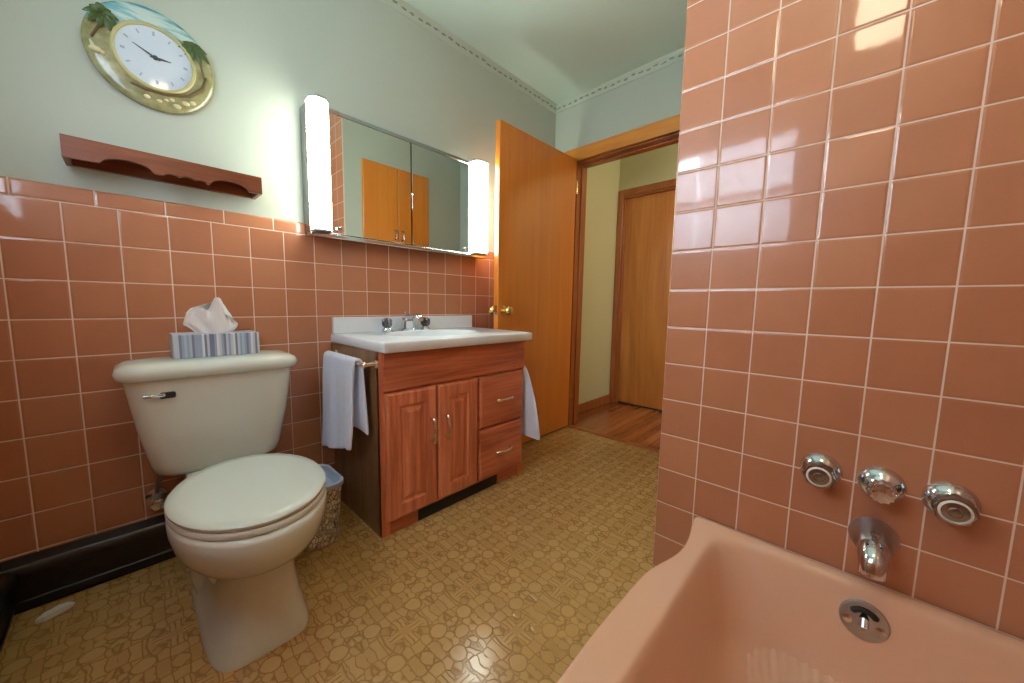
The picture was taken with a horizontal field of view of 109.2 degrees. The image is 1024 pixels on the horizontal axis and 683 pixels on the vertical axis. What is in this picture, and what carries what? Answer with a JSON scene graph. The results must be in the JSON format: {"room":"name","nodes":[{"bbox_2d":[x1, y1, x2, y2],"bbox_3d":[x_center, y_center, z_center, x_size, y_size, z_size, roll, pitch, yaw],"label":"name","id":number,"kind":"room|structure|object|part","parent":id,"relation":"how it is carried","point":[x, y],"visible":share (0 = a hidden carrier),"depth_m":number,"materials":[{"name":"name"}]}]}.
{"room":"bathroom","nodes":[
{"label":"bathroom","id":0,"kind":"room"},
{"bbox_2d":[0,572,16,652],"bbox_3d":[-0.915,0.735,0.553,1.224,0.149,0.053,7,8,43],"label":"baseboard","id":1,"kind":"structure","parent":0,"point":[8,581],"depth_m":0.93,"materials":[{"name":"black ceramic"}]},
{"bbox_3d":[-0.919,0.748,0.550,1.224,0.100,0.043,7,8,43],"label":"panel","id":2,"kind":"part","parent":1,"relation":"part of","materials":[{"name":"black ceramic"}]},
{"bbox_2d":[0,0,555,561],"bbox_3d":[-0.648,-0.451,1.778,0.150,2.262,2.585,7,8,43],"label":"wall","id":3,"kind":"structure","parent":0,"point":[85,291],"depth_m":1.21,"materials":[{"name":"pink tile"}]},
{"bbox_2d":[81,1,214,113],"bbox_3d":[-1.100,-0.868,1.118,0.042,0.292,0.292,7,8,43],"label":"wall clock","id":4,"kind":"object","parent":3,"relation":"attached to","point":[141,52],"visible":1,"depth_m":1.10,"materials":[{"name":"gold metal"}]},
{"bbox_2d":[145,475,167,510],"bbox_3d":[-1.147,0.475,1.173,0.107,0.141,0.056,7,8,43],"label":"supply valve","id":5,"kind":"object","parent":3,"relation":"attached to","point":[155,496],"visible":0.91,"depth_m":1.17,"materials":[{"name":"silver metal"}]},
{"bbox_3d":[-1.128,0.519,1.159,0.012,0.038,0.043,7,8,43],"label":"valve handle","id":6,"kind":"part","parent":5,"relation":"part of","materials":[{"name":"silver metal"}]},
{"bbox_2d":[59,133,261,199],"bbox_3d":[-1.066,-0.534,1.148,0.106,0.056,0.445,7,8,43],"label":"wall shelf","id":7,"kind":"object","parent":3,"relation":"attached to","point":[75,151],"visible":1,"depth_m":1.10,"materials":[{"name":"brown wood"}]},
{"bbox_2d":[0,465,331,614],"bbox_3d":[-1.094,0.654,1.290,0.053,0.149,0.885,7,8,43],"label":"baseboard","id":8,"kind":"structure","parent":3,"relation":"attached to","point":[51,574],"depth_m":1.09,"materials":[{"name":"black ceramic"}]},
{"bbox_3d":[-1.098,0.667,1.295,0.043,0.100,0.885,7,8,43],"label":"panel","id":9,"kind":"part","parent":8,"relation":"part of","materials":[{"name":"black ceramic"}]},
{"bbox_2d":[0,176,493,259],"bbox_3d":[-0.555,-0.481,1.770,0.010,0.047,2.465,7,8,43],"label":"trim","id":10,"kind":"structure","parent":3,"relation":"attached to","point":[8,185],"depth_m":1.13,"materials":[{"name":"pink tile"}]},
{"bbox_2d":[299,94,488,258],"bbox_3d":[-0.477,-0.697,1.733,0.132,0.510,0.920,7,8,43],"label":"upper cabinet","id":11,"kind":"object","parent":3,"relation":"attached to","point":[363,182],"visible":1,"depth_m":1.61,"materials":[{"name":"silver metal"}]},
{"bbox_2d":[305,94,332,233],"bbox_3d":[-0.741,-0.675,1.405,0.062,0.494,0.070,7,8,43],"label":"lamp","id":12,"kind":"object","parent":11,"relation":"attached to","point":[318,138],"depth_m":1.39,"materials":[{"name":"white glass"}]},
{"bbox_3d":[-0.602,-0.679,1.581,0.010,0.462,0.362,7,8,43],"label":"mirror door","id":13,"kind":"part","parent":11,"relation":"part of","materials":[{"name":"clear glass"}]},
{"bbox_3d":[-0.476,-0.451,1.754,0.042,0.016,0.920,7,8,43],"label":"rail","id":14,"kind":"part","parent":11,"relation":"part of","materials":[{"name":"silver metal"}]},
{"bbox_3d":[-0.477,-0.931,1.687,0.012,0.018,0.728,7,8,43],"label":"rail","id":15,"kind":"part","parent":11,"relation":"part of","materials":[{"name":"silver metal"}]},
{"bbox_3d":[-0.352,-0.702,1.843,0.010,0.462,0.352,7,8,43],"label":"mirror door","id":16,"kind":"part","parent":11,"relation":"part of","materials":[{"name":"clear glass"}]},
{"bbox_2d":[470,159,488,255],"bbox_3d":[-0.175,-0.728,1.999,0.062,0.494,0.100,7,8,43],"label":"lamp","id":17,"kind":"object","parent":11,"relation":"attached to","point":[478,167],"depth_m":1.97,"materials":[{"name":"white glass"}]},
{"bbox_2d":[332,315,471,333],"bbox_3d":[-0.505,-0.093,1.847,0.021,0.072,0.776,7,8,43],"label":"backsplash","id":18,"kind":"structure","parent":3,"relation":"attached to","point":[339,324],"depth_m":1.72,"materials":[{"name":"white stone"}]},
{"bbox_2d":[380,0,556,113],"bbox_3d":[-0.534,-1.546,1.656,0.014,0.054,2.465,7,8,43],"label":"trim","id":19,"kind":"structure","parent":3,"relation":"attached to","point":[401,6],"depth_m":1.95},
{"bbox_2d":[0,402,661,682],"bbox_3d":[0.516,0.770,1.553,2.350,0.080,3.705,7,8,43],"label":"floor","id":20,"kind":"structure","parent":0,"point":[509,581],"depth_m":1.09,"materials":[{"name":"tile"}]},
{"bbox_2d":[35,602,74,623],"bbox_3d":[-1.264,0.747,1.008,0.021,0.017,0.073,3,6,20],"label":"scrap","id":21,"kind":"object","parent":20,"relation":"on","point":[58,609],"visible":1,"depth_m":1.00,"materials":[{"name":"white paper"}]},
{"bbox_2d":[112,350,326,672],"bbox_3d":[-0.795,0.412,1.051,0.739,0.691,0.452,7,8,43],"label":"toilet","id":22,"kind":"object","parent":20,"relation":"on","point":[240,515],"visible":1,"depth_m":0.97,"materials":[{"name":"white ceramic"}]},
{"bbox_3d":[-1.003,0.153,1.020,0.014,0.011,0.046,5,7,37],"label":"lever arm","id":23,"kind":"part","parent":22,"relation":"part of","materials":[{"name":"silver metal"}]},
{"bbox_3d":[-0.992,0.154,1.049,0.011,0.018,0.034,7,8,43],"label":"flush lever","id":24,"kind":"part","parent":22,"relation":"part of","materials":[{"name":"black plastic"}]},
{"bbox_3d":[-0.976,0.071,1.193,0.225,0.048,0.452,7,8,43],"label":"tank lid","id":25,"kind":"part","parent":22,"relation":"part of","materials":[{"name":"white ceramic"}]},
{"bbox_3d":[-0.982,0.247,1.213,0.195,0.304,0.418,7,8,43],"label":"tank","id":26,"kind":"part","parent":22,"relation":"part of","materials":[{"name":"white ceramic"}]},
{"bbox_2d":[169,297,259,358],"bbox_3d":[-0.990,-0.052,1.213,0.110,0.190,0.220,7,8,43],"label":"tissue box","id":27,"kind":"object","parent":22,"relation":"on","point":[213,325],"visible":1,"depth_m":1.19,"materials":[{"name":"cardboard"}]},
{"bbox_3d":[-0.688,0.379,0.962,0.436,0.020,0.336,7,8,43],"label":"seat lid","id":28,"kind":"part","parent":22,"relation":"part of","materials":[{"name":"white plastic"}]},
{"bbox_3d":[-0.731,0.582,1.021,0.577,0.362,0.336,7,8,43],"label":"bowl","id":29,"kind":"part","parent":22,"relation":"part of","materials":[{"name":"white ceramic"}]},
{"bbox_2d":[305,464,342,550],"bbox_3d":[-0.722,0.611,1.327,0.213,0.240,0.160,7,8,43],"label":"trash bin","id":30,"kind":"object","parent":20,"relation":"on","point":[328,532],"visible":0.4,"depth_m":1.29,"materials":[{"name":"wicker"}]},
{"bbox_2d":[331,341,524,538],"bbox_3d":[-0.333,0.345,1.739,0.490,0.697,0.817,7,8,43],"label":"vanity cabinet","id":31,"kind":"object","parent":20,"relation":"on","point":[445,424],"visible":0.92,"depth_m":1.48,"materials":[{"name":"brown wood"}]},
{"bbox_2d":[323,350,378,368],"bbox_3d":[-0.626,0.067,1.390,0.386,0.032,0.056,7,8,43],"label":"towel bar","id":32,"kind":"object","parent":31,"relation":"attached to","point":[375,363],"visible":0.55,"depth_m":1.27,"materials":[{"name":"silver metal"}]},
{"bbox_2d":[322,351,368,449],"bbox_3d":[-0.651,0.247,1.392,0.321,0.395,0.065,7,8,43],"label":"hand towel","id":33,"kind":"object","parent":32,"relation":"hanging from","point":[344,394],"visible":1,"depth_m":1.36,"materials":[{"name":"white fabric"}]},
{"bbox_3d":[-0.498,0.081,1.269,0.032,0.032,0.056,7,8,43],"label":"post","id":34,"kind":"part","parent":32,"relation":"part of","materials":[{"name":"silver metal"}]},
{"bbox_3d":[-0.629,0.368,1.469,0.433,0.697,0.016,7,8,43],"label":"panel","id":35,"kind":"part","parent":31,"relation":"part of","materials":[{"name":"brown wood"}]},
{"bbox_3d":[-0.383,0.423,1.403,0.019,0.484,0.214,7,8,43],"label":"door","id":36,"kind":"part","parent":31,"relation":"part of","materials":[{"name":"red wood"}]},
{"bbox_2d":[331,315,531,353],"bbox_3d":[-0.341,-0.014,1.697,0.477,0.192,0.784,7,8,43],"label":"countertop","id":37,"kind":"structure","parent":31,"relation":"on","point":[450,331],"depth_m":1.60,"materials":[{"name":"white stone"}]},
{"bbox_2d":[382,312,429,331],"bbox_3d":[-0.474,-0.094,1.728,0.150,0.092,0.254,7,8,43],"label":"sink faucet","id":38,"kind":"object","parent":37,"relation":"on","point":[407,324],"visible":0.99,"depth_m":1.73,"materials":[{"name":"silver metal"}]},
{"bbox_3d":[-0.579,-0.086,1.686,0.044,0.040,0.044,-2,7,-24],"label":"handle","id":39,"kind":"part","parent":38,"relation":"part of","materials":[{"name":"silver metal"}]},
{"bbox_3d":[-0.580,-0.057,1.689,0.048,0.022,0.048,7,8,43],"label":"handle","id":40,"kind":"part","parent":38,"relation":"part of","materials":[{"name":"silver metal"}]},
{"bbox_3d":[-0.508,-0.059,1.764,0.058,0.013,0.080,7,8,43],"label":"plate","id":41,"kind":"part","parent":38,"relation":"part of","materials":[{"name":"silver metal"}]},
{"bbox_3d":[-0.473,-0.096,1.726,0.146,0.075,0.056,7,8,43],"label":"spout","id":42,"kind":"part","parent":38,"relation":"part of","materials":[{"name":"silver metal"}]},
{"bbox_3d":[-0.438,-0.070,1.838,0.048,0.022,0.048,7,8,43],"label":"handle","id":43,"kind":"part","parent":38,"relation":"part of","materials":[{"name":"silver metal"}]},
{"bbox_3d":[-0.438,-0.099,1.835,0.044,0.040,0.044,3,6,21],"label":"handle","id":44,"kind":"part","parent":38,"relation":"part of","materials":[{"name":"silver metal"}]},
{"bbox_2d":[331,327,531,353],"bbox_3d":[-0.342,0.018,1.700,0.477,0.128,0.784,7,8,43],"label":"sink","id":45,"kind":"object","parent":37,"relation":"in","point":[368,338],"depth_m":1.53,"materials":[{"name":"white ceramic"}]},
{"bbox_3d":[-0.307,0.352,1.434,0.036,0.107,0.017,7,8,43],"label":"handle","id":46,"kind":"part","parent":31,"relation":"part of","materials":[{"name":"silver metal"}]},
{"bbox_3d":[-0.261,0.348,1.483,0.036,0.107,0.017,7,8,43],"label":"handle","id":47,"kind":"part","parent":31,"relation":"part of","materials":[{"name":"silver metal"}]},
{"bbox_3d":[-0.231,0.409,1.562,0.019,0.484,0.210,7,8,43],"label":"door","id":48,"kind":"part","parent":31,"relation":"part of","materials":[{"name":"red wood"}]},
{"bbox_2d":[418,474,496,520],"bbox_3d":[-0.235,0.682,1.630,0.027,0.051,0.440,7,8,43],"label":"vent","id":49,"kind":"object","parent":31,"relation":"attached to","point":[425,511],"depth_m":1.60,"materials":[{"name":"black"}]},
{"bbox_3d":[-0.054,0.515,1.763,0.019,0.237,0.288,7,8,43],"label":"drawer","id":50,"kind":"part","parent":31,"relation":"part of","materials":[{"name":"red wood"}]},
{"bbox_3d":[-0.050,0.270,1.738,0.019,0.238,0.288,7,8,43],"label":"drawer","id":51,"kind":"part","parent":31,"relation":"part of","materials":[{"name":"red wood"}]},
{"bbox_3d":[-0.036,0.519,1.743,0.036,0.017,0.109,7,8,43],"label":"handle","id":52,"kind":"part","parent":31,"relation":"part of","materials":[{"name":"silver metal"}]},
{"bbox_3d":[-0.032,0.270,1.716,0.036,0.017,0.109,7,8,43],"label":"handle","id":53,"kind":"part","parent":31,"relation":"part of","materials":[{"name":"silver metal"}]},
{"bbox_2d":[522,365,539,439],"bbox_3d":[0.072,0.279,1.913,0.229,0.428,0.075,7,8,43],"label":"hand towel","id":54,"kind":"object","parent":31,"relation":"hanging from","point":[530,425],"visible":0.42,"depth_m":1.87,"materials":[{"name":"white fabric"}]},
{"bbox_2d":[556,517,1023,682],"bbox_3d":[0.313,0.717,0.324,0.764,0.273,1.407,7,8,43],"label":"bathtub","id":55,"kind":"object","parent":20,"relation":"on","point":[731,606],"visible":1,"depth_m":0.80,"materials":[{"name":"pink ceramic"}]},
{"bbox_3d":[0.762,0.604,0.788,0.081,0.080,0.023,7,8,43],"label":"overflow plate","id":56,"kind":"part","parent":55,"relation":"part of","materials":[{"name":"silver metal"}]},
{"bbox_3d":[0.750,0.600,0.776,0.018,0.028,0.029,7,8,43],"label":"trip lever","id":57,"kind":"part","parent":55,"relation":"part of","materials":[{"name":"silver metal"}]},
{"bbox_2d":[404,0,686,103],"bbox_3d":[0.211,-1.537,0.947,2.350,0.100,2.705,7,8,43],"label":"ceiling","id":58,"kind":"structure","parent":0,"point":[563,50],"depth_m":1.87,"materials":[{"name":"paint"}]},
{"bbox_2d":[579,159,619,403],"bbox_3d":[0.692,-0.570,3.138,0.215,2.262,1.000,7,8,43],"label":"wall","id":59,"kind":"structure","parent":0,"point":[602,191],"depth_m":3.02,"materials":[{"name":"beige paint"}]},
{"bbox_2d":[578,394,609,413],"bbox_3d":[0.653,0.537,3.065,0.012,0.076,0.699,7,8,43],"label":"baseboard","id":60,"kind":"structure","parent":59,"relation":"attached to","point":[594,403],"depth_m":3.10,"materials":[{"name":"brown wood"}]},
{"bbox_2d":[555,60,683,152],"bbox_3d":[0.775,-0.480,2.292,1.505,2.262,0.120,7,8,43],"label":"wall","id":61,"kind":"structure","parent":0,"point":[656,96],"depth_m":2.22,"materials":[{"name":"green paint"}]},
{"bbox_2d":[489,119,577,442],"bbox_3d":[0.159,-0.284,2.277,0.163,1.829,0.741,7,8,43],"label":"door","id":62,"kind":"structure","parent":61,"relation":"in","point":[536,185],"depth_m":2.23,"materials":[{"name":"brown wood"}]},
{"bbox_3d":[-0.100,-0.180,2.089,0.064,0.053,0.053,7,8,43],"label":"knob","id":63,"kind":"part","parent":62,"relation":"part of","materials":[{"name":"gold metal"}]},
{"bbox_3d":[-0.028,-0.171,2.021,0.064,0.053,0.053,7,8,43],"label":"knob","id":64,"kind":"part","parent":62,"relation":"part of","materials":[{"name":"gold metal"}]},
{"bbox_2d":[568,424,659,452],"bbox_3d":[0.694,0.643,2.392,0.760,0.005,0.050,7,8,43],"label":"trim","id":65,"kind":"structure","parent":61,"relation":"attached to","point":[571,425],"depth_m":2.39,"materials":[{"name":"brown wood"}]},
{"bbox_2d":[556,47,684,113],"bbox_3d":[0.755,-1.572,2.122,1.243,0.054,0.014,7,8,43],"label":"trim","id":66,"kind":"structure","parent":61,"relation":"attached to","point":[676,56],"depth_m":2.19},
{"bbox_2d":[565,114,679,161],"bbox_3d":[0.701,-0.311,2.283,0.980,1.924,0.016,7,8,43],"label":"trim","id":67,"kind":"structure","parent":61,"relation":"attached to","point":[670,125],"depth_m":2.19,"materials":[{"name":"brown wood"}]},
{"bbox_2d":[568,132,678,425],"bbox_3d":[0.748,-0.277,2.336,0.800,1.847,0.120,7,8,43],"label":"trim","id":68,"kind":"structure","parent":61,"relation":"attached to","point":[663,141],"depth_m":2.55,"materials":[{"name":"brown wood"}]},
{"bbox_2d":[619,143,678,196],"bbox_3d":[1.651,-0.497,2.591,1.935,2.262,0.120,7,8,43],"label":"wall","id":69,"kind":"structure","parent":0,"point":[660,164],"depth_m":2.94,"materials":[{"name":"beige paint"}]},
{"bbox_2d":[609,179,675,402],"bbox_3d":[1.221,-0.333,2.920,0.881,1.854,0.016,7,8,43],"label":"trim","id":70,"kind":"structure","parent":69,"relation":"attached to","point":[669,183],"depth_m":3.16,"materials":[{"name":"brown wood"}]},
{"bbox_2d":[618,190,675,411],"bbox_3d":[1.236,-0.300,2.942,0.754,1.786,0.099,7,8,43],"label":"door","id":71,"kind":"structure","parent":69,"relation":"in","point":[649,218],"depth_m":3.06,"materials":[{"name":"brown wood"}]},
{"bbox_3d":[0.867,-0.321,0.778,0.965,2.262,0.121,7,8,43],"label":"wall","id":72,"kind":"structure","parent":0,"visible":0},
{"bbox_2d":[653,0,1023,640],"bbox_3d":[0.786,-0.321,0.766,0.865,2.262,0.008,7,8,43],"label":"wall","id":73,"kind":"structure","parent":72,"relation":"attached to","point":[847,276],"depth_m":0.80,"materials":[{"name":"pink tile"}]},
{"bbox_2d":[800,453,842,488],"bbox_3d":[0.713,0.305,0.843,0.078,0.078,0.060,7,8,43],"label":"handle","id":74,"kind":"object","parent":73,"relation":"attached to","point":[820,470],"visible":1,"depth_m":0.83,"materials":[{"name":"silver metal"}]},
{"bbox_2d":[848,517,899,581],"bbox_3d":[0.763,0.436,0.767,0.082,0.083,0.117,7,8,43],"label":"tub spout","id":75,"kind":"object","parent":73,"relation":"attached to","point":[875,541],"visible":1,"depth_m":0.76,"materials":[{"name":"silver metal"}]},
{"bbox_3d":[0.748,0.446,0.753,0.055,0.068,0.076,7,8,43],"label":"spout","id":76,"kind":"part","parent":75,"relation":"part of","materials":[{"name":"silver metal"}]},
{"bbox_3d":[0.759,0.409,0.760,0.016,0.023,0.016,7,8,43],"label":"diverter pull","id":77,"kind":"part","parent":75,"relation":"part of","materials":[{"name":"silver metal"}]},
{"bbox_2d":[856,466,906,504],"bbox_3d":[0.785,0.314,0.773,0.078,0.078,0.063,7,8,43],"label":"handle","id":78,"kind":"object","parent":73,"relation":"attached to","point":[883,485],"visible":1,"depth_m":0.77,"materials":[{"name":"silver metal"}]},
{"bbox_2d":[921,482,981,526],"bbox_3d":[0.857,0.322,0.707,0.078,0.078,0.060,7,8,43],"label":"handle","id":79,"kind":"object","parent":73,"relation":"attached to","point":[954,504],"visible":1,"depth_m":0.70,"materials":[{"name":"silver metal"}]}
]}

